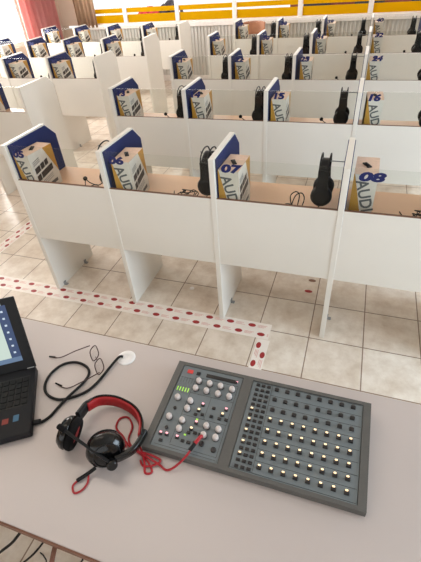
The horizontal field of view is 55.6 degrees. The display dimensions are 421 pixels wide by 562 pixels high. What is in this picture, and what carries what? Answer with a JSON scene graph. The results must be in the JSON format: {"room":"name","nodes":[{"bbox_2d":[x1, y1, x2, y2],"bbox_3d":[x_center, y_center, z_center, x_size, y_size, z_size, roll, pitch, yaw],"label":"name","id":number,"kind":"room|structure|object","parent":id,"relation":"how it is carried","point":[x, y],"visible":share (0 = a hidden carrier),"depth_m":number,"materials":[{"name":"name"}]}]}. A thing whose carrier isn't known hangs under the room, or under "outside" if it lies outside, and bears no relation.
{"room":"language laboratory","nodes":[
{"label":"language laboratory","id":0,"kind":"room"},
{"bbox_2d":[0,0,68,77],"bbox_3d":[-4.513,-2.428,3.949,0.200,3.000,10.000,9,41,17],"label":"wall","id":1,"kind":"structure","parent":0,"point":[20,48],"depth_m":6.97,"materials":[{"name":"white paint"}]},
{"bbox_2d":[10,0,27,47],"bbox_3d":[-3.939,-3.648,5.138,0.060,1.680,3.980,9,41,17],"label":"window","id":2,"kind":"structure","parent":1,"relation":"in","point":[13,2],"depth_m":6.86,"materials":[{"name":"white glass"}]},
{"bbox_2d":[17,0,63,39],"bbox_3d":[-3.015,-4.844,6.967,0.094,2.650,0.960,9,41,17],"label":"curtain","id":3,"kind":"object","parent":1,"relation":"hanging from","point":[37,15],"visible":0.31,"depth_m":7.01,"materials":[{"name":"pink fabric"}]},
{"bbox_2d":[49,547,56,561],"bbox_3d":[-0.433,0.838,1.290,0.113,0.740,0.499,-21,42,-19],"label":"table leg","id":4,"kind":"object","parent":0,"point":[53,552],"visible":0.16,"depth_m":0.95,"materials":[{"name":"brown wood"}]},
{"bbox_2d":[56,0,77,37],"bbox_3d":[1.201,-4.776,6.231,8.600,3.000,0.200,9,41,17],"label":"wall","id":5,"kind":"structure","parent":0,"point":[66,9],"depth_m":7.58,"materials":[{"name":"beige paint"}]},
{"bbox_2d":[73,0,97,27],"bbox_3d":[-2.365,-5.465,6.971,0.420,1.780,0.067,9,41,17],"label":"curtain","id":6,"kind":"object","parent":5,"relation":"hanging from","point":[84,9],"visible":0.85,"depth_m":7.38,"materials":[{"name":"beige fabric"}]},
{"bbox_2d":[95,8,124,24],"bbox_3d":[-2.091,-5.450,7.058,0.970,1.550,0.070,9,41,17],"label":"window","id":7,"kind":"structure","parent":5,"relation":"in","point":[109,19],"depth_m":7.41,"materials":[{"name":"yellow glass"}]},
{"bbox_2d":[121,0,175,23],"bbox_3d":[-1.144,-5.300,6.771,1.030,1.550,0.070,9,41,17],"label":"window","id":8,"kind":"structure","parent":5,"relation":"in","point":[151,17],"depth_m":7.18,"materials":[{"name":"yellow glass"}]},
{"bbox_2d":[164,75,209,80],"bbox_3d":[1.263,-3.583,7.061,8.600,0.100,0.024,9,41,17],"label":"baseboard","id":9,"kind":"structure","parent":5,"relation":"attached to","point":[166,77],"depth_m":7.51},
{"bbox_2d":[174,0,231,21],"bbox_3d":[-0.163,-5.144,6.474,1.044,1.550,0.070,9,41,17],"label":"window","id":10,"kind":"structure","parent":5,"relation":"in","point":[216,14],"depth_m":6.89,"materials":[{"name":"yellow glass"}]},
{"bbox_2d":[87,12,420,29],"bbox_3d":[1.392,-4.259,6.503,8.240,0.070,0.200,9,41,17],"label":"trim","id":11,"kind":"structure","parent":5,"relation":"attached to","point":[408,15],"depth_m":6.46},
{"bbox_2d":[90,18,419,74],"bbox_3d":[1.404,-3.898,6.733,8.240,0.780,0.021,9,41,17],"label":"radiator","id":12,"kind":"object","parent":5,"relation":"attached to","point":[199,34],"depth_m":6.95,"materials":[{"name":"white metal"}]},
{"bbox_2d":[232,0,297,18],"bbox_3d":[0.848,-4.984,6.167,1.094,1.550,0.070,9,41,17],"label":"window","id":13,"kind":"structure","parent":5,"relation":"in","point":[278,12],"depth_m":6.58,"materials":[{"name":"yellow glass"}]},
{"bbox_2d":[297,0,368,16],"bbox_3d":[1.872,-4.821,5.857,1.070,1.550,0.070,9,41,17],"label":"window","id":14,"kind":"structure","parent":5,"relation":"in","point":[345,9],"depth_m":6.29,"materials":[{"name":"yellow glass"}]},
{"bbox_2d":[367,0,420,13],"bbox_3d":[2.895,-4.659,5.547,1.092,1.550,0.070,9,41,17],"label":"window","id":15,"kind":"structure","parent":5,"relation":"in","point":[409,6],"depth_m":6.04,"materials":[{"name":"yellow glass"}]},
{"bbox_2d":[0,81,420,561],"bbox_3d":[-0.340,-0.582,3.690,8.800,0.100,10.000,9,41,17],"label":"floor","id":16,"kind":"structure","parent":0,"point":[371,342],"depth_m":2.58,"materials":[{"name":"tile"}]},
{"bbox_2d":[0,220,32,252],"bbox_3d":[-1.719,-0.404,3.538,0.105,0.001,1.010,9,41,16],"label":"tape","id":17,"kind":"object","parent":16,"relation":"on","point":[6,243],"visible":0.6,"depth_m":3.53,"materials":[{"name":"white plastic"}]},
{"bbox_2d":[0,76,77,194],"bbox_3d":[-2.692,-1.547,4.213,2.508,1.057,0.444,9,41,17],"label":"study carrels","id":18,"kind":"object","parent":16,"relation":"on","point":[39,99],"visible":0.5,"depth_m":3.70,"materials":[{"name":"white laminate"}]},
{"bbox_2d":[0,96,5,110],"bbox_3d":[-2.052,-1.657,3.731,0.120,0.256,0.206,7,41,15],"label":"box","id":19,"kind":"object","parent":18,"relation":"on","point":[2,108],"visible":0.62,"depth_m":3.80,"materials":[{"name":"white cardboard"}]},
{"bbox_2d":[0,50,120,150],"bbox_3d":[-2.310,-2.287,5.085,2.508,1.057,0.444,9,41,17],"label":"study carrels","id":20,"kind":"object","parent":16,"relation":"on","point":[78,98],"visible":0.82,"depth_m":4.63,"materials":[{"name":"white laminate"}]},
{"bbox_2d":[8,60,31,77],"bbox_3d":[-2.266,-2.498,4.792,0.120,0.256,0.206,7,40,15],"label":"box","id":21,"kind":"object","parent":20,"relation":"on","point":[20,68],"visible":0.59,"depth_m":4.72,"materials":[{"name":"white cardboard"}]},
{"bbox_2d":[52,60,73,77],"bbox_3d":[-1.686,-2.396,4.604,0.120,0.256,0.206,9,41,16],"label":"box","id":22,"kind":"object","parent":20,"relation":"on","point":[62,68],"visible":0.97,"depth_m":4.54,"materials":[{"name":"white cardboard"}]},
{"bbox_2d":[0,33,167,116],"bbox_3d":[-1.932,-3.021,5.949,2.508,1.057,0.444,9,41,17],"label":"study carrels","id":23,"kind":"object","parent":16,"relation":"on","point":[147,70],"visible":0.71,"depth_m":5.54,"materials":[{"name":"white laminate"}]},
{"bbox_2d":[0,44,13,57],"bbox_3d":[-3.063,-3.412,6.005,0.120,0.256,0.206,7,40,14],"label":"box","id":24,"kind":"object","parent":23,"relation":"on","point":[5,49],"visible":0.67,"depth_m":5.94,"materials":[{"name":"white cardboard"}]},
{"bbox_2d":[31,43,48,56],"bbox_3d":[-2.471,-3.323,5.832,0.120,0.256,0.206,6,40,13],"label":"box","id":25,"kind":"object","parent":23,"relation":"on","point":[39,49],"visible":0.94,"depth_m":5.76,"materials":[{"name":"white cardboard"}]},
{"bbox_2d":[66,42,84,56],"bbox_3d":[-1.892,-3.221,5.644,0.120,0.256,0.206,10,41,18],"label":"box","id":26,"kind":"object","parent":23,"relation":"on","point":[75,49],"visible":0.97,"depth_m":5.58,"materials":[{"name":"white cardboard"}]},
{"bbox_2d":[106,41,122,55],"bbox_3d":[-1.297,-3.138,5.477,0.120,0.256,0.206,10,41,18],"label":"box","id":27,"kind":"object","parent":23,"relation":"on","point":[115,46],"visible":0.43,"depth_m":5.40,"materials":[{"name":"white cardboard"}]},
{"bbox_2d":[134,38,144,55],"bbox_3d":[-0.972,-3.119,5.394,0.314,0.287,0.198,9,41,17],"label":"headset","id":28,"kind":"object","parent":23,"relation":"on","point":[142,49],"visible":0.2,"depth_m":5.31,"materials":[{"name":"black plastic"}]},
{"bbox_2d":[41,20,194,78],"bbox_3d":[-1.550,-3.760,6.820,2.508,1.057,0.444,9,41,17],"label":"study carrels","id":29,"kind":"object","parent":16,"relation":"on","point":[167,47],"visible":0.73,"depth_m":6.41,"materials":[{"name":"white laminate"}]},
{"bbox_2d":[47,31,60,42],"bbox_3d":[-2.671,-4.149,6.872,0.120,0.256,0.206,6,40,14],"label":"box","id":30,"kind":"object","parent":29,"relation":"on","point":[54,36],"visible":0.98,"depth_m":6.80,"materials":[{"name":"white cardboard"}]},
{"bbox_2d":[78,30,91,41],"bbox_3d":[-2.093,-4.070,6.713,0.120,0.256,0.206,7,40,14],"label":"box","id":31,"kind":"object","parent":29,"relation":"on","point":[84,35],"visible":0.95,"depth_m":6.64,"materials":[{"name":"white cardboard"}]},
{"bbox_2d":[110,29,123,40],"bbox_3d":[-1.511,-3.967,6.523,0.120,0.256,0.206,8,41,16],"label":"box","id":32,"kind":"object","parent":29,"relation":"on","point":[118,32],"visible":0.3,"depth_m":6.46,"materials":[{"name":"white cardboard"}]},
{"bbox_2d":[146,27,157,35],"bbox_3d":[-0.909,-3.873,6.342,0.120,0.256,0.206,7,40,14],"label":"box","id":33,"kind":"object","parent":29,"relation":"on","point":[151,30],"visible":0.38,"depth_m":6.24,"materials":[{"name":"white cardboard"}]},
{"bbox_2d":[169,24,178,39],"bbox_3d":[-0.590,-3.858,6.266,0.314,0.287,0.198,9,41,17],"label":"headset","id":34,"kind":"object","parent":29,"relation":"on","point":[176,28],"visible":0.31,"depth_m":6.18,"materials":[{"name":"black plastic"}]},
{"bbox_2d":[0,275,271,339],"bbox_3d":[-0.943,0.105,2.827,2.760,0.001,0.128,9,41,17],"label":"tape","id":35,"kind":"object","parent":16,"relation":"on","point":[191,317],"visible":1,"depth_m":2.68,"materials":[{"name":"white plastic"}]},
{"bbox_2d":[0,318,420,561],"bbox_3d":[-0.144,0.733,1.364,3.704,0.760,0.622,9,41,17],"label":"table","id":36,"kind":"object","parent":16,"relation":"on","point":[187,512],"visible":0.68,"depth_m":1.00,"materials":[{"name":"laminate"}]},
{"bbox_2d":[0,296,37,444],"bbox_3d":[-0.745,0.288,1.171,0.375,0.252,0.351,-13,40,-10],"label":"laptop","id":37,"kind":"object","parent":36,"relation":"on","point":[18,370],"visible":1,"depth_m":1.26,"materials":[{"name":"black plastic"}]},
{"bbox_2d":[23,542,46,561],"bbox_3d":[-0.709,0.849,1.315,0.718,0.750,0.143,14,43,22],"label":"power cable","id":38,"kind":"object","parent":36,"relation":"hanging from","point":[42,543],"visible":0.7,"depth_m":0.98,"materials":[{"name":"black rubber"}]},
{"bbox_2d":[0,533,83,561],"bbox_3d":[-0.606,0.808,1.354,0.159,0.751,0.457,-26,43,-24],"label":"power cable","id":39,"kind":"object","parent":36,"relation":"hanging from","point":[18,534],"visible":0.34,"depth_m":1.00,"materials":[{"name":"black rubber"}]},
{"bbox_2d":[49,345,103,388],"bbox_3d":[-0.448,0.272,1.333,0.161,0.032,0.180,-20,41,-18],"label":"eyeglasses","id":40,"kind":"object","parent":36,"relation":"on","point":[96,359],"visible":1,"depth_m":1.33,"materials":[{"name":"metal"}]},
{"bbox_2d":[33,355,122,424],"bbox_3d":[-0.452,0.316,1.292,0.348,0.018,0.167,-33,47,-30],"label":"cable","id":41,"kind":"object","parent":36,"relation":"on","point":[37,421],"visible":0.98,"depth_m":1.26,"materials":[{"name":"black rubber"}]},
{"bbox_2d":[117,351,135,364],"bbox_3d":[-0.285,0.259,1.354,0.062,0.005,0.062,9,41,17],"label":"cable grommet","id":42,"kind":"object","parent":36,"relation":"on","point":[128,358],"visible":1,"depth_m":1.35,"materials":[{"name":"white plastic"}]},
{"bbox_2d":[56,394,202,493],"bbox_3d":[-0.231,0.429,1.056,0.390,0.110,0.270,9,41,17],"label":"headset","id":43,"kind":"object","parent":36,"relation":"on","point":[105,448],"visible":1,"depth_m":1.05,"materials":[{"name":"black plastic"}]},
{"bbox_2d":[56,415,82,450],"bbox_3d":[-0.387,0.418,1.100,0.065,0.093,0.093,9,41,17],"label":"ear cup","id":44,"kind":"object","parent":43,"relation":"on","point":[73,424],"depth_m":1.07,"materials":[{"name":"black plastic"}]},
{"bbox_2d":[86,429,124,467],"bbox_3d":[-0.277,0.441,1.051,0.093,0.100,0.090,9,41,17],"label":"ear cup","id":45,"kind":"object","parent":43,"relation":"on","point":[105,448],"depth_m":1.02,"materials":[{"name":"black plastic"}]},
{"bbox_2d":[141,361,370,516],"bbox_3d":[0.130,0.398,1.100,0.577,0.051,0.287,9,41,17],"label":"control console","id":46,"kind":"object","parent":36,"relation":"on","point":[307,444],"visible":0.99,"depth_m":1.08},
{"bbox_2d":[0,124,420,337],"bbox_3d":[0.106,-0.303,2.378,2.508,1.057,0.444,9,41,17],"label":"study carrels","id":47,"kind":"object","parent":16,"relation":"on","point":[381,247],"visible":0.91,"depth_m":2.17,"materials":[{"name":"white laminate"}]},
{"bbox_2d":[13,142,61,182],"bbox_3d":[-1.038,-0.688,2.427,0.120,0.256,0.206,11,42,19],"label":"box","id":48,"kind":"object","parent":47,"relation":"on","point":[38,163],"visible":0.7,"depth_m":2.37,"materials":[{"name":"white cardboard"}]},
{"bbox_2d":[83,140,108,185],"bbox_3d":[-0.682,-0.679,2.354,0.314,0.287,0.198,9,41,17],"label":"headset","id":49,"kind":"object","parent":47,"relation":"on","point":[85,178],"visible":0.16,"depth_m":2.32,"materials":[{"name":"black plastic"}]},
{"bbox_2d":[111,147,149,190],"bbox_3d":[-0.440,-0.599,2.253,0.120,0.256,0.206,6,40,13],"label":"box","id":50,"kind":"object","parent":47,"relation":"on","point":[132,174],"visible":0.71,"depth_m":2.19,"materials":[{"name":"white cardboard"}]},
{"bbox_2d":[174,146,216,196],"bbox_3d":[-0.093,-0.595,2.187,0.294,0.287,0.168,9,41,17],"label":"headset","id":51,"kind":"object","parent":47,"relation":"on","point":[203,183],"visible":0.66,"depth_m":2.10,"materials":[{"name":"black plastic"}]},
{"bbox_2d":[198,180,209,195],"bbox_3d":[-0.017,-0.513,2.149,0.104,0.104,0.060,9,41,17],"label":"ear cup","id":52,"kind":"object","parent":51,"relation":"on","point":[203,185],"depth_m":2.13,"materials":[{"name":"black plastic"}]},
{"bbox_2d":[218,154,249,200],"bbox_3d":[0.134,-0.500,2.070,0.120,0.256,0.206,10,41,18],"label":"box","id":53,"kind":"object","parent":47,"relation":"on","point":[236,185],"visible":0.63,"depth_m":2.00,"materials":[{"name":"white cardboard"}]},
{"bbox_2d":[285,152,333,206],"bbox_3d":[0.494,-0.500,2.005,0.245,0.285,0.177,9,41,17],"label":"headset","id":54,"kind":"object","parent":47,"relation":"on","point":[321,193],"visible":0.83,"depth_m":1.94,"materials":[{"name":"black plastic"}]},
{"bbox_2d":[310,186,331,205],"bbox_3d":[0.548,-0.423,1.978,0.104,0.104,0.060,9,41,17],"label":"ear cup","id":55,"kind":"object","parent":54,"relation":"on","point":[320,195],"depth_m":1.95,"materials":[{"name":"black plastic"}]},
{"bbox_2d":[313,176,333,190],"bbox_3d":[0.582,-0.489,2.056,0.104,0.104,0.060,9,41,17],"label":"ear cup","id":56,"kind":"object","parent":54,"relation":"on","point":[330,181],"depth_m":2.02,"materials":[{"name":"black plastic"}]},
{"bbox_2d":[348,156,379,211],"bbox_3d":[0.750,-0.447,1.938,0.120,0.256,0.206,10,41,18],"label":"box","id":57,"kind":"object","parent":47,"relation":"on","point":[363,192],"visible":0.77,"depth_m":1.86,"materials":[{"name":"white cardboard"}]},
{"bbox_2d":[399,210,420,215],"bbox_3d":[1.058,-0.413,1.838,0.294,0.287,0.168,9,41,17],"label":"headset","id":58,"kind":"object","parent":47,"relation":"on","point":[417,211],"visible":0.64,"depth_m":1.93,"materials":[{"name":"black plastic"}]},
{"bbox_2d":[243,21,264,33],"bbox_3d":[0.672,-3.642,6.509,0.400,0.965,0.415,9,41,17],"label":"wooden chair","id":59,"kind":"object","parent":16,"relation":"on","point":[255,27],"visible":0.23,"depth_m":6.38,"materials":[{"name":"brown wood"}]},
{"bbox_2d":[248,338,269,369],"bbox_3d":[0.236,0.508,2.203,0.075,0.001,0.515,9,41,17],"label":"tape","id":60,"kind":"object","parent":16,"relation":"on","point":[261,346],"visible":0.34,"depth_m":2.30,"materials":[{"name":"white plastic"}]},
{"bbox_2d":[108,77,420,185],"bbox_3d":[0.487,-1.043,3.250,2.508,1.057,0.444,9,41,17],"label":"study carrels","id":61,"kind":"object","parent":16,"relation":"on","point":[295,147],"visible":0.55,"depth_m":2.98,"materials":[{"name":"white laminate"}]},
{"bbox_2d":[117,89,143,115],"bbox_3d":[-0.651,-1.437,3.310,0.120,0.256,0.206,9,41,17],"label":"box","id":62,"kind":"object","parent":61,"relation":"on","point":[130,104],"visible":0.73,"depth_m":3.24,"materials":[{"name":"white cardboard"}]},
{"bbox_2d":[164,85,186,117],"bbox_3d":[-0.312,-1.420,3.229,0.314,0.287,0.198,9,41,17],"label":"headset","id":63,"kind":"object","parent":61,"relation":"on","point":[179,112],"visible":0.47,"depth_m":3.14,"materials":[{"name":"black plastic"}]},
{"bbox_2d":[176,109,183,117],"bbox_3d":[-0.222,-1.345,3.199,0.104,0.104,0.060,9,41,17],"label":"ear cup","id":64,"kind":"object","parent":63,"relation":"on","point":[179,112],"depth_m":3.18,"materials":[{"name":"black plastic"}]},
{"bbox_2d":[191,90,213,118],"bbox_3d":[-0.054,-1.343,3.130,0.120,0.256,0.206,8,41,15],"label":"box","id":65,"kind":"object","parent":61,"relation":"on","point":[202,107],"visible":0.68,"depth_m":3.05,"materials":[{"name":"white cardboard"}]},
{"bbox_2d":[239,86,265,120],"bbox_3d":[0.295,-1.324,3.043,0.296,0.285,0.176,2,39,8],"label":"headset","id":66,"kind":"object","parent":61,"relation":"on","point":[257,114],"visible":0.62,"depth_m":2.98,"materials":[{"name":"black plastic"}]},
{"bbox_2d":[252,108,263,120],"bbox_3d":[0.364,-1.252,3.021,0.104,0.104,0.060,9,41,17],"label":"ear cup","id":67,"kind":"object","parent":66,"relation":"on","point":[257,114],"depth_m":2.99,"materials":[{"name":"black plastic"}]},
{"bbox_2d":[271,91,290,120],"bbox_3d":[0.524,-1.244,2.945,0.120,0.256,0.206,9,41,17],"label":"box","id":68,"kind":"object","parent":61,"relation":"on","point":[280,108],"visible":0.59,"depth_m":2.86,"materials":[{"name":"white cardboard"}]},
{"bbox_2d":[320,87,349,123],"bbox_3d":[0.839,-1.238,2.880,0.314,0.287,0.198,9,41,17],"label":"headset","id":69,"kind":"object","parent":61,"relation":"on","point":[342,112],"visible":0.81,"depth_m":2.81,"materials":[{"name":"black plastic"}]},
{"bbox_2d":[333,112,347,123],"bbox_3d":[0.929,-1.163,2.849,0.104,0.104,0.060,9,41,17],"label":"ear cup","id":70,"kind":"object","parent":69,"relation":"on","point":[339,117],"depth_m":2.82,"materials":[{"name":"black plastic"}]},
{"bbox_2d":[335,106,349,115],"bbox_3d":[0.964,-1.229,2.928,0.104,0.104,0.060,9,41,17],"label":"ear cup","id":71,"kind":"object","parent":69,"relation":"on","point":[347,109],"depth_m":2.90,"materials":[{"name":"black plastic"}]},
{"bbox_2d":[362,92,383,124],"bbox_3d":[1.135,-1.167,2.784,0.120,0.256,0.206,7,40,15],"label":"box","id":72,"kind":"object","parent":61,"relation":"on","point":[373,109],"visible":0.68,"depth_m":2.69,"materials":[{"name":"white cardboard"}]},
{"bbox_2d":[418,110,420,125],"bbox_3d":[1.383,-1.161,2.727,0.294,0.287,0.168,9,41,17],"label":"headset","id":73,"kind":"object","parent":61,"relation":"on","point":[419,113],"visible":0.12,"depth_m":2.75,"materials":[{"name":"black plastic"}]},
{"bbox_2d":[168,46,420,120],"bbox_3d":[0.869,-1.783,4.121,2.508,1.057,0.444,9,41,17],"label":"study carrels","id":74,"kind":"object","parent":16,"relation":"on","point":[230,96],"visible":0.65,"depth_m":3.80,"materials":[{"name":"white laminate"}]},
{"bbox_2d":[177,58,193,78],"bbox_3d":[-0.253,-2.187,4.192,0.120,0.256,0.206,7,41,15],"label":"box","id":75,"kind":"object","parent":74,"relation":"on","point":[184,69],"visible":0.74,"depth_m":4.12,"materials":[{"name":"white cardboard"}]},
{"bbox_2d":[221,54,229,78],"bbox_3d":[0.083,-2.168,4.108,0.294,0.287,0.168,9,41,17],"label":"headset","id":76,"kind":"object","parent":74,"relation":"on","point":[224,75],"visible":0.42,"depth_m":4.01,"materials":[{"name":"black plastic"}]},
{"bbox_2d":[221,72,227,78],"bbox_3d":[0.159,-2.085,4.070,0.104,0.104,0.060,9,41,17],"label":"ear cup","id":77,"kind":"object","parent":76,"relation":"on","point":[224,75],"depth_m":4.04,"materials":[{"name":"black plastic"}]},
{"bbox_2d":[235,57,250,78],"bbox_3d":[0.334,-2.092,4.012,0.120,0.256,0.206,9,41,17],"label":"box","id":78,"kind":"object","parent":74,"relation":"on","point":[242,69],"visible":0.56,"depth_m":3.93,"materials":[{"name":"white cardboard"}]},
{"bbox_2d":[282,53,292,78],"bbox_3d":[0.670,-2.075,3.930,0.294,0.287,0.168,9,41,17],"label":"headset","id":79,"kind":"object","parent":74,"relation":"on","point":[287,74],"visible":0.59,"depth_m":3.85,"materials":[{"name":"black plastic"}]},
{"bbox_2d":[282,71,291,78],"bbox_3d":[0.746,-1.992,3.892,0.104,0.104,0.060,9,41,17],"label":"ear cup","id":80,"kind":"object","parent":79,"relation":"on","point":[286,74],"depth_m":3.86,"materials":[{"name":"black plastic"}]},
{"bbox_2d":[299,57,313,79],"bbox_3d":[0.928,-2.002,3.837,0.120,0.256,0.206,7,40,14],"label":"box","id":81,"kind":"object","parent":74,"relation":"on","point":[306,68],"visible":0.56,"depth_m":3.74,"materials":[{"name":"white cardboard"}]},
{"bbox_2d":[335,52,357,79],"bbox_3d":[1.221,-1.978,3.751,0.314,0.287,0.198,9,41,17],"label":"headset","id":82,"kind":"object","parent":74,"relation":"on","point":[352,73],"visible":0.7,"depth_m":3.68,"materials":[{"name":"black plastic"}]},
{"bbox_2d":[345,71,356,79],"bbox_3d":[1.311,-1.903,3.721,0.104,0.104,0.060,9,41,17],"label":"ear cup","id":83,"kind":"object","parent":82,"relation":"on","point":[351,75],"depth_m":3.69,"materials":[{"name":"black plastic"}]},
{"bbox_2d":[366,56,381,79],"bbox_3d":[1.495,-1.899,3.649,0.120,0.256,0.206,10,41,18],"label":"box","id":84,"kind":"object","parent":74,"relation":"on","point":[373,70],"visible":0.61,"depth_m":3.56,"materials":[{"name":"white cardboard"}]},
{"bbox_2d":[417,69,420,79],"bbox_3d":[1.821,-1.892,3.581,0.294,0.287,0.168,9,41,17],"label":"headset","id":85,"kind":"object","parent":74,"relation":"on","point":[419,71],"visible":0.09,"depth_m":3.55,"materials":[{"name":"black plastic"}]},
{"bbox_2d":[207,26,420,79],"bbox_3d":[1.247,-2.517,4.985,2.508,1.057,0.444,9,41,17],"label":"study carrels","id":86,"kind":"object","parent":16,"relation":"on","point":[394,66],"visible":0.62,"depth_m":4.65,"materials":[{"name":"white laminate"}]},
{"bbox_2d":[212,38,225,54],"bbox_3d":[0.119,-2.904,5.036,0.120,0.256,0.206,8,41,16],"label":"box","id":87,"kind":"object","parent":86,"relation":"on","point":[219,44],"visible":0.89,"depth_m":4.95,"materials":[{"name":"white cardboard"}]},
{"bbox_2d":[250,34,256,54],"bbox_3d":[0.462,-2.901,4.972,0.294,0.287,0.168,9,41,17],"label":"headset","id":88,"kind":"object","parent":86,"relation":"on","point":[253,51],"visible":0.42,"depth_m":4.88,"materials":[{"name":"black plastic"}]},
{"bbox_2d":[250,48,256,54],"bbox_3d":[0.538,-2.819,4.934,0.104,0.104,0.060,9,41,17],"label":"ear cup","id":89,"kind":"object","parent":88,"relation":"on","point":[253,51],"depth_m":4.90,"materials":[{"name":"black plastic"}]},
{"bbox_2d":[261,37,272,53],"bbox_3d":[0.699,-2.816,4.865,0.120,0.256,0.206,8,41,15],"label":"box","id":90,"kind":"object","parent":86,"relation":"on","point":[266,45],"visible":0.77,"depth_m":4.78,"materials":[{"name":"white cardboard"}]},
{"bbox_2d":[302,33,309,53],"bbox_3d":[1.048,-2.808,4.794,0.294,0.287,0.168,9,41,17],"label":"headset","id":91,"kind":"object","parent":86,"relation":"on","point":[306,46],"visible":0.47,"depth_m":4.71,"materials":[{"name":"black plastic"}]},
{"bbox_2d":[303,47,308,53],"bbox_3d":[1.124,-2.726,4.756,0.104,0.104,0.060,9,41,17],"label":"ear cup","id":92,"kind":"object","parent":91,"relation":"on","point":[305,49],"depth_m":4.72,"materials":[{"name":"black plastic"}]},
{"bbox_2d":[315,36,327,53],"bbox_3d":[1.303,-2.724,4.687,0.120,0.256,0.206,10,41,18],"label":"box","id":93,"kind":"object","parent":86,"relation":"on","point":[321,44],"visible":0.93,"depth_m":4.60,"materials":[{"name":"white cardboard"}]},
{"bbox_2d":[344,31,362,52],"bbox_3d":[1.619,-2.708,4.608,0.296,0.285,0.176,2,39,8],"label":"headset","id":94,"kind":"object","parent":86,"relation":"on","point":[358,48],"visible":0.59,"depth_m":4.54,"materials":[{"name":"black plastic"}]},
{"bbox_2d":[353,47,361,52],"bbox_3d":[1.689,-2.636,4.585,0.104,0.104,0.060,9,41,17],"label":"ear cup","id":95,"kind":"object","parent":94,"relation":"on","point":[357,49],"depth_m":4.56,"materials":[{"name":"black plastic"}]},
{"bbox_2d":[370,34,382,52],"bbox_3d":[1.882,-2.643,4.525,0.120,0.256,0.206,8,41,16],"label":"box","id":96,"kind":"object","parent":86,"relation":"on","point":[376,44],"visible":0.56,"depth_m":4.43,"materials":[{"name":"white cardboard"}]},
{"bbox_2d":[403,30,420,52],"bbox_3d":[2.186,-2.618,4.437,0.314,0.287,0.198,9,41,17],"label":"headset","id":97,"kind":"object","parent":86,"relation":"on","point":[416,47],"visible":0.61,"depth_m":4.37,"materials":[{"name":"black plastic"}]},
{"bbox_2d":[412,46,420,51],"bbox_3d":[2.276,-2.543,4.407,0.104,0.104,0.060,9,41,17],"label":"ear cup","id":98,"kind":"object","parent":97,"relation":"on","point":[416,48],"depth_m":4.38,"materials":[{"name":"black plastic"}]},
{"bbox_2d":[233,13,420,54],"bbox_3d":[1.613,-3.225,5.821,2.508,1.057,0.444,9,41,17],"label":"study carrels","id":99,"kind":"object","parent":16,"relation":"on","point":[390,43],"visible":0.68,"depth_m":5.46,"materials":[{"name":"white laminate"}]},
{"bbox_2d":[238,24,248,38],"bbox_3d":[0.496,-3.628,5.889,0.120,0.256,0.206,9,41,17],"label":"box","id":100,"kind":"object","parent":99,"relation":"on","point":[243,31],"visible":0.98,"depth_m":5.81,"materials":[{"name":"white cardboard"}]},
{"bbox_2d":[270,21,275,37],"bbox_3d":[0.827,-3.610,5.807,0.294,0.287,0.168,9,41,17],"label":"headset","id":101,"kind":"object","parent":99,"relation":"on","point":[273,25],"visible":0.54,"depth_m":5.71,"materials":[{"name":"black plastic"}]},
{"bbox_2d":[279,23,289,37],"bbox_3d":[1.066,-3.527,5.703,0.120,0.256,0.206,10,41,18],"label":"box","id":102,"kind":"object","parent":99,"relation":"on","point":[284,32],"visible":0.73,"depth_m":5.62,"materials":[{"name":"white cardboard"}]},
{"bbox_2d":[316,19,320,35],"bbox_3d":[1.414,-3.517,5.629,0.294,0.287,0.168,9,41,17],"label":"headset","id":103,"kind":"object","parent":99,"relation":"on","point":[318,23],"visible":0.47,"depth_m":5.52,"materials":[{"name":"black plastic"}]},
{"bbox_2d":[326,21,335,36],"bbox_3d":[1.674,-3.441,5.532,0.120,0.256,0.207,8,41,15],"label":"box","id":104,"kind":"object","parent":99,"relation":"on","point":[331,26],"visible":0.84,"depth_m":5.44,"materials":[{"name":"white cardboard"}]},
{"bbox_2d":[351,18,365,35],"bbox_3d":[1.985,-3.417,5.443,0.296,0.285,0.176,2,39,8],"label":"headset","id":105,"kind":"object","parent":99,"relation":"on","point":[363,20],"visible":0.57,"depth_m":5.36,"materials":[{"name":"black plastic"}]},
{"bbox_2d":[373,20,382,33],"bbox_3d":[2.239,-3.337,5.342,0.120,0.256,0.206,9,41,17],"label":"box","id":106,"kind":"object","parent":99,"relation":"on","point":[378,26],"visible":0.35,"depth_m":5.24,"materials":[{"name":"white cardboard"}]},
{"bbox_2d":[407,15,416,34],"bbox_3d":[2.565,-3.335,5.280,0.294,0.287,0.168,9,41,17],"label":"headset","id":107,"kind":"object","parent":99,"relation":"on","point":[411,30],"visible":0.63,"depth_m":5.20,"materials":[{"name":"black plastic"}]},
{"bbox_2d":[407,30,415,34],"bbox_3d":[2.641,-3.252,5.242,0.104,0.104,0.060,9,41,17],"label":"ear cup","id":108,"kind":"object","parent":107,"relation":"on","point":[410,32],"depth_m":5.22,"materials":[{"name":"black plastic"}]},
{"label":"outside","id":109,"kind":"structure","parent":0,"visible":0},
{"bbox_2d":[0,0,289,42],"bbox_3d":[5.260,-15.933,22.501,60.000,0.100,39.400,9,41,17],"label":"ground","id":110,"kind":"structure","parent":109,"point":[8,28],"depth_m":24.25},
{"bbox_2d":[138,6,159,13],"bbox_3d":[-2.102,-8.875,13.724,1.013,0.984,0.828,9,41,17],"label":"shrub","id":111,"kind":"object","parent":110,"relation":"on","point":[147,6],"visible":0.05,"depth_m":13.28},
{"bbox_2d":[160,0,182,12],"bbox_3d":[-1.259,-8.831,13.487,0.892,1.100,0.731,9,41,17],"label":"shrub","id":112,"kind":"object","parent":110,"relation":"on","point":[168,2],"visible":0.12,"depth_m":13.17,"materials":[{"name":"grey plant"}]},
{"bbox_2d":[290,0,420,6],"bbox_3d":[6.871,-8.519,10.078,9.500,4.000,0.450,9,41,17],"label":"building","id":113,"kind":"structure","parent":110,"relation":"on","point":[378,1],"depth_m":11.50,"materials":[{"name":"paint"}]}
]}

